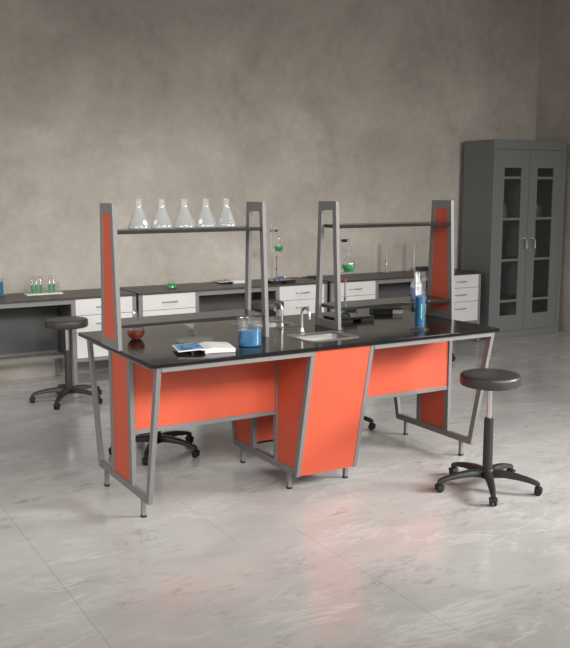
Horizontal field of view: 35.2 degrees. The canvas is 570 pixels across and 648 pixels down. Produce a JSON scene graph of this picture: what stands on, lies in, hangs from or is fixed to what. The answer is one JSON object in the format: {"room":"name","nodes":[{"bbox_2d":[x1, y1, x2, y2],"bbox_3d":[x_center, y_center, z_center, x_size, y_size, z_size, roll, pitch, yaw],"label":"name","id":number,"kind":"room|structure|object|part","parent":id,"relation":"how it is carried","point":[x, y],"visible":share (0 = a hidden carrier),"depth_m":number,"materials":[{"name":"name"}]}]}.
{"room":"science classroom","nodes":[
{"label":"science classroom","id":0,"kind":"room"},
{"bbox_2d":[0,0,540,380],"bbox_3d":[-2.302,-1.715,8.333,12.935,4.450,0.200,-5,10,-30],"label":"wall","id":1,"kind":"structure","parent":0,"point":[370,107],"depth_m":9.25,"materials":[{"name":"beige paint"}]},
{"bbox_2d":[0,331,569,647],"bbox_3d":[0.636,1.299,3.703,12.935,0.120,11.850,-5,10,-30],"label":"floor","id":2,"kind":"structure","parent":0,"point":[223,555],"depth_m":4.65,"materials":[{"name":"grey stone"}]},
{"bbox_2d":[29,316,102,409],"bbox_3d":[-1.802,0.299,7.549,0.630,0.702,0.599,8,11,41],"label":"stool","id":3,"kind":"object","parent":2,"relation":"on","point":[66,323],"visible":0.9,"depth_m":7.49,"materials":[{"name":"black plastic"}]},
{"bbox_3d":[-1.984,0.569,7.535,0.278,0.070,0.052,-2,9,-12],"label":"leg","id":4,"kind":"part","parent":3,"relation":"part of","materials":[{"name":"black plastic"}]},
{"bbox_3d":[-1.835,0.588,7.404,0.052,0.070,0.278,1,9,6],"label":"leg","id":5,"kind":"part","parent":3,"relation":"part of","materials":[{"name":"black plastic"}]},
{"bbox_3d":[-1.819,-0.010,7.484,0.354,0.070,0.354,8,11,41],"label":"seat","id":6,"kind":"part","parent":3,"relation":"part of","materials":[{"name":"black leather"}]},
{"bbox_3d":[-1.664,0.573,7.503,0.278,0.070,0.052,4,9,23],"label":"leg","id":7,"kind":"part","parent":3,"relation":"part of","materials":[{"name":"black plastic"}]},
{"bbox_3d":[-1.706,0.544,7.695,0.052,0.070,0.278,8,11,41],"label":"leg","id":8,"kind":"part","parent":3,"relation":"part of","materials":[{"name":"black plastic"}]},
{"bbox_2d":[0,288,136,384],"bbox_3d":[-2.405,0.165,8.058,2.074,0.815,0.612,-5,10,-30],"label":"desk","id":9,"kind":"object","parent":2,"relation":"on","point":[23,332],"visible":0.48,"depth_m":8.23,"materials":[{"name":"white laminate"}]},
{"bbox_2d":[0,281,3,293],"bbox_3d":[-2.576,-0.336,8.111,0.124,0.160,0.124,-5,10,-30],"label":"cylinder","id":10,"kind":"object","parent":9,"relation":"on","point":[1,282],"visible":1,"depth_m":8.09,"materials":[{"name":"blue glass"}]},
{"bbox_3d":[-2.529,0.287,8.291,0.874,0.028,0.028,-5,10,-30],"label":"cross rail","id":11,"kind":"part","parent":9,"relation":"part of","materials":[{"name":"grey metal"}]},
{"bbox_3d":[-2.528,0.013,8.248,0.874,0.535,0.015,-5,10,-30],"label":"panel","id":12,"kind":"part","parent":9,"relation":"part of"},
{"bbox_3d":[-2.400,0.326,8.074,0.874,0.028,0.028,-5,10,-30],"label":"cross rail","id":13,"kind":"part","parent":9,"relation":"part of","materials":[{"name":"grey metal"}]},
{"bbox_3d":[-2.275,-0.166,7.782,0.852,0.042,0.030,-5,10,-30],"label":"rail","id":14,"kind":"part","parent":9,"relation":"part of","materials":[{"name":"grey metal"}]},
{"bbox_2d":[24,291,62,295],"bbox_3d":[-2.215,-0.325,8.238,0.330,0.100,0.130,-5,10,-30],"label":"test tube rack","id":15,"kind":"object","parent":9,"relation":"on","point":[57,292],"visible":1,"depth_m":8.21,"materials":[{"name":"white plastic"}]},
{"bbox_3d":[-2.167,0.103,8.527,0.036,0.797,0.036,-5,10,-30],"label":"leg","id":16,"kind":"part","parent":9,"relation":"part of","materials":[{"name":"grey metal"}]},
{"bbox_2d":[0,288,136,303],"bbox_3d":[-2.410,-0.230,8.007,2.074,0.018,0.592,-5,10,-30],"label":"countertop","id":17,"kind":"structure","parent":9,"relation":"on","point":[83,293],"depth_m":8.05,"materials":[{"name":"black stone"}]},
{"bbox_3d":[-1.893,0.173,8.063,0.036,0.797,0.036,-5,10,-30],"label":"leg","id":18,"kind":"part","parent":9,"relation":"part of","materials":[{"name":"grey metal"}]},
{"bbox_3d":[-1.639,0.180,8.201,0.535,0.227,0.020,-5,10,-30],"label":"drawer","id":19,"kind":"part","parent":9,"relation":"part of","materials":[{"name":"white laminate"}]},
{"bbox_3d":[-1.643,0.309,8.227,0.539,0.031,0.030,-5,10,-30],"label":"rail","id":20,"kind":"part","parent":9,"relation":"part of","materials":[{"name":"grey metal"}]},
{"bbox_3d":[-1.639,-0.166,8.149,0.535,0.146,0.020,-5,10,-30],"label":"drawer","id":21,"kind":"part","parent":9,"relation":"part of","materials":[{"name":"white laminate"}]},
{"bbox_3d":[-1.639,-0.013,8.172,0.535,0.155,0.020,-5,10,-30],"label":"drawer","id":22,"kind":"part","parent":9,"relation":"part of","materials":[{"name":"white laminate"}]},
{"bbox_3d":[-1.396,0.130,8.349,0.036,0.797,0.036,-5,10,-30],"label":"leg","id":23,"kind":"part","parent":9,"relation":"part of","materials":[{"name":"grey metal"}]},
{"bbox_2d":[108,430,199,464],"bbox_3d":[-0.855,0.521,6.087,0.630,0.702,0.599,8,11,41],"label":"stool","id":24,"kind":"object","parent":2,"relation":"on","point":[167,436],"visible":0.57,"depth_m":6.05,"materials":[{"name":"black plastic"}]},
{"bbox_3d":[-1.036,0.790,6.073,0.278,0.070,0.052,-2,9,-12],"label":"leg","id":25,"kind":"part","parent":24,"relation":"part of","materials":[{"name":"black plastic"}]},
{"bbox_3d":[-0.888,0.810,5.942,0.052,0.070,0.278,1,9,6],"label":"leg","id":26,"kind":"part","parent":24,"relation":"part of","materials":[{"name":"black plastic"}]},
{"bbox_3d":[-0.759,0.766,6.233,0.052,0.070,0.278,8,11,41],"label":"leg","id":27,"kind":"part","parent":24,"relation":"part of","materials":[{"name":"black plastic"}]},
{"bbox_3d":[-0.716,0.795,6.041,0.278,0.070,0.052,4,9,23],"label":"leg","id":28,"kind":"part","parent":24,"relation":"part of","materials":[{"name":"black plastic"}]},
{"bbox_2d":[120,277,327,327],"bbox_3d":[-0.594,0.006,9.105,2.074,0.815,0.612,-5,10,-30],"label":"desk","id":29,"kind":"object","parent":2,"relation":"on","point":[152,300],"visible":0.28,"depth_m":9.01,"materials":[{"name":"white laminate"}]},
{"bbox_3d":[-1.344,0.125,8.379,0.036,0.797,0.036,-5,10,-30],"label":"leg","id":30,"kind":"part","parent":29,"relation":"part of","materials":[{"name":"grey metal"}]},
{"bbox_3d":[-1.091,-0.214,8.466,0.535,0.146,0.020,-5,10,-30],"label":"drawer","id":31,"kind":"part","parent":29,"relation":"part of","materials":[{"name":"white laminate"}]},
{"bbox_3d":[-1.091,-0.061,8.489,0.535,0.155,0.020,-5,10,-30],"label":"drawer","id":32,"kind":"part","parent":29,"relation":"part of","materials":[{"name":"white laminate"}]},
{"bbox_2d":[167,283,176,287],"bbox_3d":[-1.103,-0.419,8.735,0.103,0.136,0.103,-5,10,-30],"label":"flask","id":33,"kind":"object","parent":29,"relation":"on","point":[169,285],"visible":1,"depth_m":8.71,"materials":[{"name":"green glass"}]},
{"bbox_3d":[-0.848,0.082,8.666,0.036,0.797,0.036,-5,10,-30],"label":"leg","id":34,"kind":"part","parent":29,"relation":"part of","materials":[{"name":"grey metal"}]},
{"bbox_2d":[120,277,327,294],"bbox_3d":[-0.599,-0.389,9.053,2.074,0.018,0.592,-5,10,-30],"label":"countertop","id":35,"kind":"structure","parent":29,"relation":"on","point":[256,283],"depth_m":8.87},
{"bbox_3d":[-0.716,-0.146,9.294,0.874,0.535,0.015,-5,10,-30],"label":"panel","id":36,"kind":"part","parent":29,"relation":"part of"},
{"bbox_2d":[214,279,244,283],"bbox_3d":[-0.552,-0.441,9.232,0.312,0.031,0.205,-4,9,-22],"label":"open booklet","id":37,"kind":"object","parent":29,"relation":"on","point":[226,281],"visible":0.99,"depth_m":9.17,"materials":[{"name":"white paper"}]},
{"bbox_3d":[-0.463,-0.325,8.828,0.852,0.042,0.030,-5,10,-30],"label":"rail","id":38,"kind":"part","parent":29,"relation":"part of","materials":[{"name":"grey metal"}]},
{"bbox_3d":[-0.081,0.015,9.109,0.036,0.797,0.036,-5,10,-30],"label":"leg","id":39,"kind":"part","parent":29,"relation":"part of","materials":[{"name":"grey metal"}]},
{"bbox_2d":[268,224,295,283],"bbox_3d":[-0.059,-0.722,9.188,0.280,0.600,0.200,-5,10,-30],"label":"stand","id":40,"kind":"object","parent":29,"relation":"on","point":[284,280],"depth_m":9.19,"materials":[{"name":"grey metal"}]},
{"bbox_3d":[-0.136,-0.738,9.199,0.011,0.572,0.011,-5,10,-30],"label":"rod","id":41,"kind":"part","parent":40,"relation":"part of","materials":[{"name":"silver metal"}]},
{"bbox_2d":[274,246,282,250],"bbox_3d":[-0.064,-0.860,9.188,0.095,0.222,0.095,-5,10,-30],"label":"flask","id":42,"kind":"object","parent":40,"relation":"hanging from","point":[278,248],"visible":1,"depth_m":9.17,"materials":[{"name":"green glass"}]},
{"bbox_3d":[-0.062,-0.578,9.216,0.119,0.246,0.067,-4,9,-23],"label":"gas burner","id":43,"kind":"part","parent":40,"relation":"part of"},
{"bbox_3d":[0.172,-0.172,9.219,0.535,0.155,0.020,-5,10,-30],"label":"drawer","id":44,"kind":"part","parent":29,"relation":"part of","materials":[{"name":"white laminate"}]},
{"bbox_3d":[0.172,-0.325,9.195,0.535,0.146,0.020,-5,10,-30],"label":"drawer","id":45,"kind":"part","parent":29,"relation":"part of","materials":[{"name":"white laminate"}]},
{"bbox_3d":[0.415,-0.029,9.396,0.036,0.797,0.036,-5,10,-30],"label":"leg","id":46,"kind":"part","parent":29,"relation":"part of","materials":[{"name":"grey metal"}]},
{"bbox_2d":[251,299,283,309],"bbox_3d":[-0.169,0.123,8.710,0.630,0.702,0.599,8,11,41],"label":"stool","id":47,"kind":"object","parent":2,"relation":"on","point":[255,304],"visible":0.14,"depth_m":8.52,"materials":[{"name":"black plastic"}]},
{"bbox_2d":[78,301,499,517],"bbox_3d":[0.044,0.400,5.660,2.356,1.070,1.183,-5,10,-30],"label":"lab bench","id":48,"kind":"object","parent":2,"relation":"on","point":[305,390],"visible":0.94,"depth_m":5.29,"materials":[{"name":"metal"}]},
{"bbox_3d":[-0.923,0.525,5.095,0.012,0.712,0.260,-5,10,-30],"label":"infill panel","id":49,"kind":"part","parent":48,"relation":"part of","materials":[{"name":"orange laminate"}]},
{"bbox_3d":[-0.923,0.532,5.096,0.026,0.778,1.137,-5,10,-30],"label":"frame","id":50,"kind":"part","parent":48,"relation":"part of","materials":[{"name":"grey metal"}]},
{"bbox_2d":[127,328,144,339],"bbox_3d":[-0.875,0.009,5.262,0.106,0.163,0.106,-5,10,-30],"label":"bowl","id":51,"kind":"object","parent":48,"relation":"on","point":[133,333],"visible":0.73,"depth_m":5.24,"materials":[{"name":"red glass"}]},
{"bbox_2d":[100,202,268,350],"bbox_3d":[-0.569,-0.299,5.179,0.941,0.796,0.276,-5,10,-30],"label":"shelf rack","id":52,"kind":"object","parent":48,"relation":"on","point":[112,324],"visible":0.91,"depth_m":5.06,"materials":[{"name":"grey metal"}]},
{"bbox_3d":[-0.965,-0.262,4.951,0.016,0.701,0.194,-5,10,-30],"label":"infill panel","id":53,"kind":"part","parent":52,"relation":"part of","materials":[{"name":"orange plastic"}]},
{"bbox_2d":[152,201,172,228],"bbox_3d":[-0.693,-0.619,5.057,0.126,0.165,0.126,7,11,39],"label":"flask","id":54,"kind":"object","parent":52,"relation":"on","point":[155,221],"visible":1,"depth_m":5.06,"materials":[{"name":"clear glass"}]},
{"bbox_3d":[-0.569,-0.538,5.143,0.893,0.020,0.206,-5,10,-30],"label":"shelf","id":55,"kind":"part","parent":52,"relation":"part of","materials":[{"name":"grey metal"}]},
{"bbox_3d":[-0.569,-0.034,5.219,0.893,0.020,0.256,-5,10,-30],"label":"shelf","id":56,"kind":"part","parent":52,"relation":"part of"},
{"bbox_2d":[197,205,212,227],"bbox_3d":[-0.458,-0.639,5.193,0.126,0.165,0.126,5,10,29],"label":"flask","id":57,"kind":"object","parent":52,"relation":"on","point":[200,220],"visible":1,"depth_m":5.19,"materials":[{"name":"clear glass"}]},
{"bbox_2d":[172,342,235,353],"bbox_3d":[-0.446,0.129,4.913,0.312,0.031,0.205,-3,9,-16],"label":"open booklet","id":58,"kind":"object","parent":48,"relation":"on","point":[206,347],"visible":1,"depth_m":4.86,"materials":[{"name":"white paper"}]},
{"bbox_2d":[175,343,204,350],"bbox_3d":[-0.521,0.123,4.890,0.134,0.007,0.180,-3,9,-16],"label":"picture","id":59,"kind":"object","parent":58,"relation":"on","point":[188,346],"depth_m":4.88},
{"bbox_3d":[-0.449,0.356,5.176,0.898,0.400,0.016,-5,10,-30],"label":"modesty panel","id":60,"kind":"part","parent":48,"relation":"part of","materials":[{"name":"orange laminate"}]},
{"bbox_3d":[-0.449,0.565,5.208,0.898,0.025,0.027,-5,10,-30],"label":"panel rail","id":61,"kind":"part","parent":48,"relation":"part of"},
{"bbox_3d":[-0.244,0.198,4.797,0.898,0.028,0.028,-5,10,-30],"label":"apron rail","id":62,"kind":"part","parent":48,"relation":"part of","materials":[{"name":"grey metal"}]},
{"bbox_3d":[-0.300,0.410,5.852,0.012,0.713,0.361,-5,10,-30],"label":"infill panel","id":63,"kind":"part","parent":48,"relation":"part of","materials":[{"name":"orange laminate"}]},
{"bbox_2d":[238,318,260,346],"bbox_3d":[-0.198,0.042,5.058,0.143,0.158,0.143,-5,10,-30],"label":"beaker","id":64,"kind":"object","parent":48,"relation":"on","point":[248,337],"visible":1,"depth_m":5.01,"materials":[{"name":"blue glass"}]},
{"bbox_3d":[-0.025,0.403,5.780,0.376,0.677,0.012,-5,10,-30],"label":"pedestal panel","id":65,"kind":"part","parent":48,"relation":"part of","materials":[{"name":"orange laminate"}]},
{"bbox_2d":[232,320,298,328],"bbox_3d":[-0.124,0.076,5.833,0.360,0.149,0.290,-5,10,-30],"label":"sink","id":66,"kind":"object","parent":48,"relation":"in","point":[273,324],"depth_m":5.87,"materials":[{"name":"silver metal"}]},
{"bbox_3d":[-0.125,0.462,5.557,0.026,0.778,1.137,-5,10,-30],"label":"frame","id":67,"kind":"part","parent":48,"relation":"part of","materials":[{"name":"grey metal"}]},
{"bbox_2d":[274,301,285,328],"bbox_3d":[-0.039,-0.064,5.717,0.048,0.170,0.120,-5,10,-30],"label":"faucet","id":68,"kind":"object","parent":48,"relation":"on","point":[281,326],"depth_m":5.68,"materials":[{"name":"metal"}]},
{"bbox_2d":[78,309,499,368],"bbox_3d":[0.044,0.050,5.607,2.356,0.022,1.183,-5,10,-30],"label":"countertop","id":69,"kind":"structure","parent":48,"relation":"on","point":[155,349],"depth_m":5.37,"materials":[{"name":"black stone"}]},
{"bbox_3d":[0.050,0.500,5.260,0.012,0.713,0.361,-5,10,-30],"label":"infill panel","id":70,"kind":"part","parent":48,"relation":"part of","materials":[{"name":"orange laminate"}]},
{"bbox_2d":[298,307,310,333],"bbox_3d":[0.120,-0.022,5.440,0.048,0.170,0.120,-5,10,-30],"label":"faucet","id":71,"kind":"object","parent":48,"relation":"on","point":[301,331],"depth_m":5.46,"materials":[{"name":"metal"}]},
{"bbox_2d":[286,331,358,341],"bbox_3d":[0.224,0.144,5.381,0.360,0.149,0.290,-5,10,-30],"label":"sink","id":72,"kind":"object","parent":48,"relation":"in","point":[320,336],"depth_m":5.42,"materials":[{"name":"silver metal"}]},
{"bbox_3d":[0.290,0.507,5.251,0.376,0.776,0.180,-5,10,-30],"label":"pedestal panel","id":73,"kind":"part","parent":48,"relation":"part of","materials":[{"name":"orange laminate"}]},
{"bbox_2d":[323,239,373,322],"bbox_3d":[0.430,-0.325,6.005,0.280,0.600,0.200,-5,10,-30],"label":"stand","id":74,"kind":"object","parent":48,"relation":"on","point":[358,316],"depth_m":6.01,"materials":[{"name":"black metal"}]},
{"bbox_2d":[342,256,354,270],"bbox_3d":[0.425,-0.463,6.005,0.095,0.222,0.095,-5,10,-30],"label":"flask","id":75,"kind":"object","parent":74,"relation":"hanging from","point":[346,267],"visible":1,"depth_m":5.99,"materials":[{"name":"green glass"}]},
{"bbox_3d":[0.427,-0.181,6.034,0.119,0.246,0.067,-4,9,-23],"label":"gas burner","id":76,"kind":"part","parent":74,"relation":"part of","materials":[{"name":"metal"}]},
{"bbox_3d":[0.223,0.432,5.758,0.026,0.778,1.137,-5,10,-30],"label":"frame","id":77,"kind":"part","parent":48,"relation":"part of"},
{"bbox_2d":[315,200,453,329],"bbox_3d":[0.668,-0.407,5.894,0.941,0.796,0.276,-5,10,-30],"label":"shelf rack","id":78,"kind":"object","parent":48,"relation":"on","point":[439,299],"visible":1,"depth_m":5.98,"materials":[{"name":"grey metal"}]},
{"bbox_3d":[0.668,-0.142,5.934,0.893,0.020,0.256,-5,10,-30],"label":"shelf","id":79,"kind":"part","parent":78,"relation":"part of","materials":[{"name":"grey metal"}]},
{"bbox_3d":[0.668,-0.646,5.857,0.893,0.020,0.206,-5,10,-30],"label":"shelf","id":80,"kind":"part","parent":78,"relation":"part of","materials":[{"name":"grey metal"}]},
{"bbox_2d":[411,286,421,299],"bbox_3d":[0.877,-0.252,5.994,0.082,0.178,0.082,-5,10,-30],"label":"glass bottle","id":81,"kind":"object","parent":78,"relation":"on","point":[414,289],"visible":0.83,"depth_m":5.97,"materials":[{"name":"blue glass"}]},
{"bbox_3d":[1.064,-0.440,6.123,0.016,0.701,0.194,-5,10,-30],"label":"infill panel","id":82,"kind":"part","parent":78,"relation":"part of","materials":[{"name":"orange laminate"}]},
{"bbox_2d":[369,307,402,314],"bbox_3d":[0.716,-0.096,6.366,0.217,0.038,0.115,-2,9,-10],"label":"case","id":83,"kind":"object","parent":48,"relation":"on","point":[383,310],"visible":0.92,"depth_m":6.32,"materials":[{"name":"black plastic"}]},
{"bbox_3d":[0.715,-0.111,6.365,0.217,0.008,0.112,-2,9,-10],"label":"lid","id":84,"kind":"part","parent":83,"relation":"part of","materials":[{"name":"black plastic"}]},
{"bbox_3d":[0.794,-0.086,6.324,0.074,0.028,0.004,-2,9,-10],"label":"panel","id":85,"kind":"part","parent":83,"relation":"part of","materials":[{"name":"plastic"}]},
{"bbox_3d":[0.702,0.464,5.873,0.910,0.025,0.027,-5,10,-30],"label":"panel rail","id":86,"kind":"part","parent":48,"relation":"part of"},
{"bbox_3d":[0.702,0.255,5.841,0.910,0.400,0.016,-5,10,-30],"label":"modesty panel","id":87,"kind":"part","parent":48,"relation":"part of","materials":[{"name":"orange laminate"}]},
{"bbox_2d":[414,286,428,328],"bbox_3d":[0.843,-0.147,5.613,0.116,0.366,0.116,-5,10,-30],"label":"cylinder","id":88,"kind":"object","parent":48,"relation":"on","point":[419,319],"visible":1,"depth_m":5.60,"materials":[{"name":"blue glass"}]},
{"bbox_3d":[1.031,0.354,6.224,0.012,0.712,0.260,-5,10,-30],"label":"infill panel","id":89,"kind":"part","parent":48,"relation":"part of","materials":[{"name":"orange laminate"}]},
{"bbox_3d":[0.907,0.097,5.461,0.910,0.028,0.028,-5,10,-30],"label":"apron rail","id":90,"kind":"part","parent":48,"relation":"part of","materials":[{"name":"grey metal"}]},
{"bbox_3d":[1.031,0.361,6.225,0.026,0.778,1.137,-5,10,-30],"label":"frame","id":91,"kind":"part","parent":48,"relation":"part of","materials":[{"name":"grey metal"}]},
{"bbox_2d":[364,416,375,429],"bbox_3d":[0.388,0.418,6.764,0.630,0.702,0.599,8,11,41],"label":"stool","id":92,"kind":"object","parent":2,"relation":"on","point":[372,425],"visible":0.13,"depth_m":6.66,"materials":[{"name":"black plastic"}]},
{"bbox_3d":[0.526,0.692,6.719,0.278,0.070,0.052,4,9,23],"label":"leg","id":93,"kind":"part","parent":92,"relation":"part of","materials":[{"name":"black plastic"}]},
{"bbox_2d":[302,269,481,341],"bbox_3d":[1.234,-0.154,10.160,2.074,0.815,0.612,-5,10,-30],"label":"desk","id":94,"kind":"object","parent":2,"relation":"on","point":[467,284],"visible":0.38,"depth_m":10.25,"materials":[{"name":"white laminate"}]},
{"bbox_3d":[0.483,-0.035,9.435,0.036,0.797,0.036,-5,10,-30],"label":"leg","id":95,"kind":"part","parent":94,"relation":"part of","materials":[{"name":"grey metal"}]},
{"bbox_3d":[0.736,-0.221,9.544,0.535,0.155,0.020,-5,10,-30],"label":"drawer","id":96,"kind":"part","parent":94,"relation":"part of","materials":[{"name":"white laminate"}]},
{"bbox_3d":[0.736,-0.374,9.521,0.535,0.146,0.020,-5,10,-30],"label":"drawer","id":97,"kind":"part","parent":94,"relation":"part of","materials":[{"name":"white laminate"}]},
{"bbox_3d":[0.979,-0.078,9.721,0.036,0.797,0.036,-5,10,-30],"label":"leg","id":98,"kind":"part","parent":94,"relation":"part of","materials":[{"name":"grey metal"}]},
{"bbox_2d":[302,269,481,282],"bbox_3d":[1.228,-0.549,10.109,2.074,0.018,0.592,-5,10,-30],"label":"countertop","id":99,"kind":"structure","parent":94,"relation":"on","point":[357,277],"depth_m":9.98,"materials":[{"name":"black stone"}]},
{"bbox_3d":[1.111,-0.306,10.350,0.874,0.535,0.015,-5,10,-30],"label":"panel","id":100,"kind":"part","parent":94,"relation":"part of","materials":[{"name":"grey metal"}]},
{"bbox_3d":[1.364,-0.485,9.883,0.852,0.042,0.030,-5,10,-30],"label":"rail","id":101,"kind":"part","parent":94,"relation":"part of","materials":[{"name":"grey metal"}]},
{"bbox_2d":[414,266,427,271],"bbox_3d":[1.635,-0.647,10.542,0.200,0.045,0.150,-5,10,-32],"label":"closed book","id":102,"kind":"object","parent":94,"relation":"on","point":[421,268],"visible":0.69,"depth_m":10.47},
{"bbox_3d":[1.999,-0.139,10.303,0.535,0.227,0.020,-5,10,-30],"label":"drawer","id":103,"kind":"part","parent":94,"relation":"part of","materials":[{"name":"white laminate"}]},
{"bbox_3d":[1.999,-0.332,10.274,0.535,0.155,0.020,-5,10,-30],"label":"drawer","id":104,"kind":"part","parent":94,"relation":"part of","materials":[{"name":"white laminate"}]},
{"bbox_3d":[1.999,-0.485,10.251,0.535,0.146,0.020,-5,10,-30],"label":"drawer","id":105,"kind":"part","parent":94,"relation":"part of","materials":[{"name":"white laminate"}]},
{"bbox_3d":[2.243,-0.189,10.451,0.036,0.797,0.036,-5,10,-30],"label":"leg","id":106,"kind":"part","parent":94,"relation":"part of","materials":[{"name":"grey metal"}]},
{"bbox_2d":[409,291,455,360],"bbox_3d":[1.484,0.017,9.412,0.630,0.702,0.599,8,11,41],"label":"stool","id":107,"kind":"object","parent":2,"relation":"on","point":[423,292],"visible":0.07,"depth_m":9.31,"materials":[{"name":"black plastic"}]},
{"bbox_2d":[434,368,542,505],"bbox_3d":[1.223,0.634,5.346,0.630,0.702,0.599,8,11,41],"label":"stool","id":108,"kind":"object","parent":2,"relation":"on","point":[489,380],"visible":1,"depth_m":5.29,"materials":[{"name":"black plastic"}]},
{"bbox_3d":[1.041,0.903,5.332,0.278,0.070,0.052,-2,9,-12],"label":"leg","id":109,"kind":"part","parent":108,"relation":"part of","materials":[{"name":"black plastic"}]},
{"bbox_3d":[1.121,0.876,5.512,0.052,0.070,0.278,-5,10,-30],"label":"leg","id":110,"kind":"part","parent":108,"relation":"part of","materials":[{"name":"black plastic"}]},
{"bbox_3d":[1.190,0.923,5.201,0.052,0.070,0.278,1,9,6],"label":"leg","id":111,"kind":"part","parent":108,"relation":"part of","materials":[{"name":"black plastic"}]},
{"bbox_3d":[1.206,0.324,5.280,0.354,0.070,0.354,8,11,41],"label":"seat","id":112,"kind":"part","parent":108,"relation":"part of","materials":[{"name":"black leather"}]},
{"bbox_3d":[1.319,0.879,5.492,0.052,0.070,0.278,8,11,41],"label":"leg","id":113,"kind":"part","parent":108,"relation":"part of","materials":[{"name":"black plastic"}]},
{"bbox_3d":[1.361,0.908,5.300,0.278,0.070,0.052,4,9,23],"label":"leg","id":114,"kind":"part","parent":108,"relation":"part of","materials":[{"name":"black plastic"}]},
{"bbox_2d":[461,139,566,339],"bbox_3d":[2.775,-1.028,10.887,1.165,2.325,0.570,-5,10,-30],"label":"storage cabinet","id":115,"kind":"object","parent":2,"relation":"on","point":[520,294],"visible":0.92,"depth_m":10.71,"materials":[{"name":"grey paint"}]},
{"bbox_3d":[2.646,-0.970,10.567,0.509,2.125,0.022,-5,10,-30],"label":"door","id":116,"kind":"part","parent":115,"relation":"part of","materials":[{"name":"grey paint"}]},
{"bbox_2d":[500,294,543,302],"bbox_3d":[2.744,-0.314,11.032,1.049,0.020,0.435,-5,10,-30],"label":"shelf","id":117,"kind":"object","parent":115,"relation":"attached to","point":[502,296],"depth_m":11.14,"materials":[{"name":"metal"}]},
{"bbox_3d":[2.829,-0.959,10.630,0.068,0.136,0.058,-5,10,-30],"label":"handle","id":118,"kind":"part","parent":115,"relation":"part of","materials":[{"name":"silver metal"}]},
{"bbox_2d":[501,256,547,261],"bbox_3d":[2.744,-0.794,10.960,1.049,0.020,0.435,-5,10,-30],"label":"shelf","id":119,"kind":"object","parent":115,"relation":"attached to","point":[503,257],"depth_m":11.14,"materials":[{"name":"paint"}]},
{"bbox_2d":[504,179,551,180],"bbox_3d":[2.744,-1.738,10.816,1.049,0.020,0.435,-5,10,-30],"label":"shelf","id":120,"kind":"object","parent":115,"relation":"attached to","point":[504,179],"depth_m":10.89,"materials":[{"name":"paint"}]},
{"bbox_3d":[3.099,-1.010,10.829,0.528,2.125,0.022,-5,10,-30],"label":"door","id":121,"kind":"part","parent":115,"relation":"part of","materials":[{"name":"grey paint"}]},
{"bbox_2d":[535,0,569,332],"bbox_3d":[6.185,-1.429,6.450,0.200,4.450,11.650,-5,10,-30],"label":"wall","id":122,"kind":"structure","parent":0,"point":[553,88],"depth_m":11.02,"materials":[{"name":"beige paint"}]}
]}

